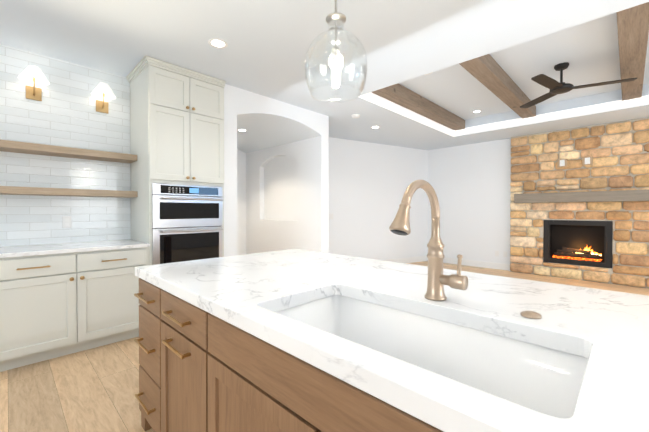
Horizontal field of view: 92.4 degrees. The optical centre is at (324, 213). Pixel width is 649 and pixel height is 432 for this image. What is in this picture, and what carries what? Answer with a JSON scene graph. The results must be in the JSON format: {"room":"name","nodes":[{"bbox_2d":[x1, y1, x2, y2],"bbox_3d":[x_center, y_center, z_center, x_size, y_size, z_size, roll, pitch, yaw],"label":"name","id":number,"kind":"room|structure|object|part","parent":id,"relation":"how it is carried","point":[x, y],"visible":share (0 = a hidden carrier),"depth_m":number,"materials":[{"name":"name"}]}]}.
{"room":"kitchen","nodes":[
{"label":"kitchen","id":0,"kind":"room"},
{"bbox_2d":[224,84,236,256],"bbox_3d":[-1.940,-0.161,4.498,2.300,2.720,0.185,0,1,44],"label":"wall","id":1,"kind":"structure","parent":0,"point":[230,170],"depth_m":3.69,"materials":[{"name":"white paint"}]},
{"bbox_2d":[237,149,245,254],"bbox_3d":[-2.084,-0.172,5.888,0.150,2.720,1.600,0,1,44],"label":"wall","id":2,"kind":"structure","parent":0,"point":[241,202],"depth_m":6.21,"materials":[{"name":"white paint"}]},
{"bbox_2d":[237,88,320,152],"bbox_3d":[-1.318,-1.360,5.016,2.150,0.330,1.440,0,1,44],"label":"wall","id":3,"kind":"structure","parent":0,"point":[265,122],"depth_m":4.59,"materials":[{"name":"white paint"}]},
{"bbox_2d":[246,114,328,253],"bbox_3d":[-0.758,-0.170,5.598,2.150,2.720,0.160,0,1,44],"label":"wall","id":4,"kind":"structure","parent":0,"point":[287,196],"depth_m":5.41,"materials":[{"name":"white paint"}]},
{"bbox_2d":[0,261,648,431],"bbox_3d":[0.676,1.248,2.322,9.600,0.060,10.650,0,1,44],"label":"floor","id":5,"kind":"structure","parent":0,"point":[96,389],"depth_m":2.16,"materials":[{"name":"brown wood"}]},
{"bbox_2d":[0,247,148,371],"bbox_3d":[-2.324,0.770,2.880,0.656,0.885,1.093,0,1,44],"label":"base cabinet","id":6,"kind":"object","parent":5,"relation":"on","point":[59,299],"depth_m":2.60,"materials":[{"name":"white paint"}]},
{"bbox_2d":[0,239,149,258],"bbox_3d":[-3.222,0.320,1.950,0.672,0.030,3.674,0,1,44],"label":"countertop","id":7,"kind":"structure","parent":6,"relation":"on","point":[110,245],"depth_m":2.71,"materials":[{"name":"white stone"}]},
{"bbox_2d":[126,55,225,264],"bbox_3d":[-1.663,-0.150,3.515,0.726,2.716,0.830,0,1,44],"label":"tall cabinet","id":8,"kind":"object","parent":5,"relation":"on","point":[177,149],"visible":0.81,"depth_m":3.27,"materials":[{"name":"white paint"}]},
{"bbox_2d":[152,183,222,264],"bbox_3d":[-1.635,0.238,3.520,0.688,1.078,0.736,0,1,44],"label":"oven","id":9,"kind":"object","parent":8,"relation":"in","point":[187,218],"depth_m":3.29,"materials":[{"name":"silver metal"}]},
{"bbox_2d":[134,273,453,431],"bbox_3d":[0.390,0.796,1.123,2.986,0.864,1.180,0,1,44],"label":"kitchen island","id":10,"kind":"object","parent":5,"relation":"on","point":[200,371],"depth_m":1.04,"materials":[{"name":"brown wood"}]},
{"bbox_2d":[135,249,648,431],"bbox_3d":[0.415,0.330,1.143,3.036,0.063,1.190,0,1,44],"label":"island countertop","id":11,"kind":"structure","parent":10,"relation":"on","point":[245,289],"depth_m":0.93,"materials":[{"name":"white stone"}]},
{"bbox_2d":[389,179,467,300],"bbox_3d":[0.348,0.099,1.031,0.148,0.426,0.320,0,1,44],"label":"faucet","id":12,"kind":"object","parent":11,"relation":"on","point":[437,280],"visible":1,"depth_m":1.11,"materials":[{"name":"brown metal"}]},
{"bbox_2d":[274,289,593,424],"bbox_3d":[0.214,0.482,0.926,0.930,0.260,0.495,0,1,44],"label":"sink","id":13,"kind":"object","parent":11,"relation":"in","point":[544,376],"depth_m":1.00,"materials":[{"name":"white ceramic"}]},
{"bbox_3d":[0.628,0.307,0.947,0.054,0.012,0.054,0,1,44],"label":"air switch button","id":14,"kind":"part","parent":11,"relation":"part of","materials":[{"name":"gold metal"}]},
{"bbox_2d":[0,0,648,149],"bbox_3d":[0.676,-1.677,2.298,9.600,0.350,10.650,0,1,44],"label":"ceiling","id":15,"kind":"structure","parent":0,"point":[409,44],"depth_m":2.94,"materials":[{"name":"white paint"}]},
{"bbox_2d":[208,38,227,48],"bbox_3d":[-0.944,-1.504,2.760,0.164,0.004,0.164,0,1,44],"label":"recessed light","id":16,"kind":"object","parent":15,"relation":"in","point":[217,43],"visible":1,"depth_m":2.76,"materials":[{"name":"white plastic"}]},
{"bbox_2d":[304,0,367,102],"bbox_3d":[0.053,-1.022,1.438,0.293,0.944,0.293,0,1,44],"label":"pendant light","id":17,"kind":"object","parent":15,"relation":"hanging from","point":[335,19],"visible":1,"depth_m":1.42,"materials":[{"name":"clear glass"}]},
{"bbox_2d":[351,114,359,117],"bbox_3d":[0.483,-1.505,4.847,0.136,0.036,0.136,0,1,44],"label":"recessed light","id":18,"kind":"object","parent":15,"relation":"attached to","point":[355,116],"visible":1,"depth_m":4.80,"materials":[{"name":"white plastic"}]},
{"bbox_2d":[372,83,464,130],"bbox_3d":[1.598,-1.734,5.069,0.200,0.178,3.140,0,1,44],"label":"beam","id":19,"kind":"structure","parent":15,"relation":"attached to","point":[402,96],"depth_m":4.89,"materials":[{"name":"brown wood"}]},
{"bbox_2d":[459,54,535,118],"bbox_3d":[2.434,-1.728,4.250,0.200,0.178,3.140,0,1,44],"label":"beam","id":20,"kind":"structure","parent":15,"relation":"attached to","point":[489,73],"depth_m":3.99,"materials":[{"name":"brown wood"}]},
{"bbox_2d":[520,62,636,107],"bbox_3d":[2.885,-1.651,3.707,1.196,0.324,1.163,0,1,44],"label":"fan","id":21,"kind":"object","parent":15,"relation":"hanging from","point":[555,87],"visible":1,"depth_m":3.73,"materials":[{"name":"black metal"}]},
{"bbox_2d":[616,2,648,100],"bbox_3d":[3.335,-1.720,3.369,0.200,0.178,3.140,0,1,44],"label":"beam","id":22,"kind":"structure","parent":15,"relation":"attached to","point":[633,27],"depth_m":3.04,"materials":[{"name":"brown wood"}]},
{"bbox_2d":[329,137,427,259],"bbox_3d":[0.879,-0.180,6.811,4.027,2.720,0.140,0,1,-29],"label":"wall","id":23,"kind":"structure","parent":0,"point":[369,183],"depth_m":6.85,"materials":[{"name":"white paint"}]},
{"bbox_2d":[383,256,427,262],"bbox_3d":[0.857,1.116,6.719,3.887,0.130,0.016,0,1,-29],"label":"baseboard","id":24,"kind":"structure","parent":23,"relation":"attached to","point":[412,259],"depth_m":7.37,"materials":[{"name":"white wood"}]},
{"bbox_2d":[427,138,510,263],"bbox_3d":[5.061,-0.167,5.288,7.500,2.720,0.140,0,1,44],"label":"wall","id":25,"kind":"structure","parent":0,"point":[470,184],"depth_m":6.90,"materials":[{"name":"white paint"}]},
{"bbox_2d":[443,257,509,270],"bbox_3d":[3.184,1.113,7.027,1.800,0.130,0.016,0,1,44],"label":"baseboard","id":26,"kind":"structure","parent":25,"relation":"attached to","point":[492,265],"depth_m":6.81,"materials":[{"name":"white wood"}]},
{"bbox_2d":[510,117,648,287],"bbox_3d":[4.664,-0.168,5.494,2.415,2.718,0.118,0,1,44],"label":"wall","id":27,"kind":"structure","parent":0,"point":[614,242],"depth_m":5.47,"materials":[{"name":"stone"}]},
{"bbox_2d":[557,159,567,166],"bbox_3d":[4.334,-0.910,5.668,0.140,0.140,0.086,0,1,44],"label":"switch","id":28,"kind":"object","parent":27,"relation":"attached to","point":[561,162],"visible":0.85,"depth_m":5.64,"materials":[{"name":"beige plastic"}]},
{"bbox_2d":[543,220,612,267],"bbox_3d":[4.543,0.528,5.615,0.960,0.795,0.151,0,1,44],"label":"firebox","id":29,"kind":"object","parent":27,"relation":"in","point":[564,241],"visible":1,"depth_m":5.60,"materials":[{"name":"black metal"}]},
{"bbox_2d":[514,190,648,202],"bbox_3d":[4.537,-0.280,5.356,2.185,0.175,0.255,0,1,44],"label":"mantel","id":30,"kind":"object","parent":27,"relation":"attached to","point":[614,196],"visible":1,"depth_m":5.28,"materials":[{"name":"brown wood"}]},
{"bbox_2d":[582,156,592,165],"bbox_3d":[4.584,-0.908,5.423,0.140,0.140,0.086,0,1,44],"label":"switch","id":31,"kind":"object","parent":27,"relation":"attached to","point":[587,160],"visible":0.94,"depth_m":5.39,"materials":[{"name":"beige plastic"}]},
{"bbox_3d":[-3.420,-0.143,2.343,0.140,2.720,4.965,0,1,44],"label":"wall","id":32,"kind":"structure","parent":0,"visible":0},
{"bbox_2d":[0,44,130,246],"bbox_3d":[-3.642,-0.597,2.004,0.012,1.805,4.174,0,1,44],"label":"tile backsplash","id":33,"kind":"structure","parent":32,"relation":"attached to","point":[63,113],"depth_m":3.07,"materials":[{"name":"white tile"}]},
{"bbox_2d":[18,65,49,100],"bbox_3d":[-2.667,-1.202,2.861,0.216,0.280,0.216,0,1,44],"label":"sconce","id":34,"kind":"object","parent":33,"relation":"attached to","point":[34,74],"visible":1,"depth_m":2.88,"materials":[{"name":"beige metal"}]},
{"bbox_2d":[62,216,71,227],"bbox_3d":[-2.562,0.088,3.098,0.008,0.115,0.070,0,1,44],"label":"outlet","id":35,"kind":"object","parent":33,"relation":"attached to","point":[66,221],"visible":1,"depth_m":3.09,"materials":[{"name":"white plastic"}]},
{"bbox_2d":[91,82,115,113],"bbox_3d":[-2.297,-1.205,3.239,0.216,0.280,0.216,0,1,44],"label":"sconce","id":36,"kind":"object","parent":33,"relation":"attached to","point":[104,90],"visible":0.98,"depth_m":3.26,"materials":[{"name":"beige metal"}]},
{"bbox_2d":[0,139,136,162],"bbox_3d":[-3.365,-0.577,2.082,0.272,0.062,3.674,0,1,44],"label":"shelf","id":37,"kind":"object","parent":32,"relation":"attached to","point":[34,148],"visible":1,"depth_m":2.91,"materials":[{"name":"brown wood"}]},
{"bbox_2d":[0,186,137,197],"bbox_3d":[-3.365,-0.192,2.086,0.272,0.062,3.674,0,1,44],"label":"shelf","id":38,"kind":"object","parent":32,"relation":"attached to","point":[15,190],"visible":1,"depth_m":2.89,"materials":[{"name":"brown wood"}]}
]}

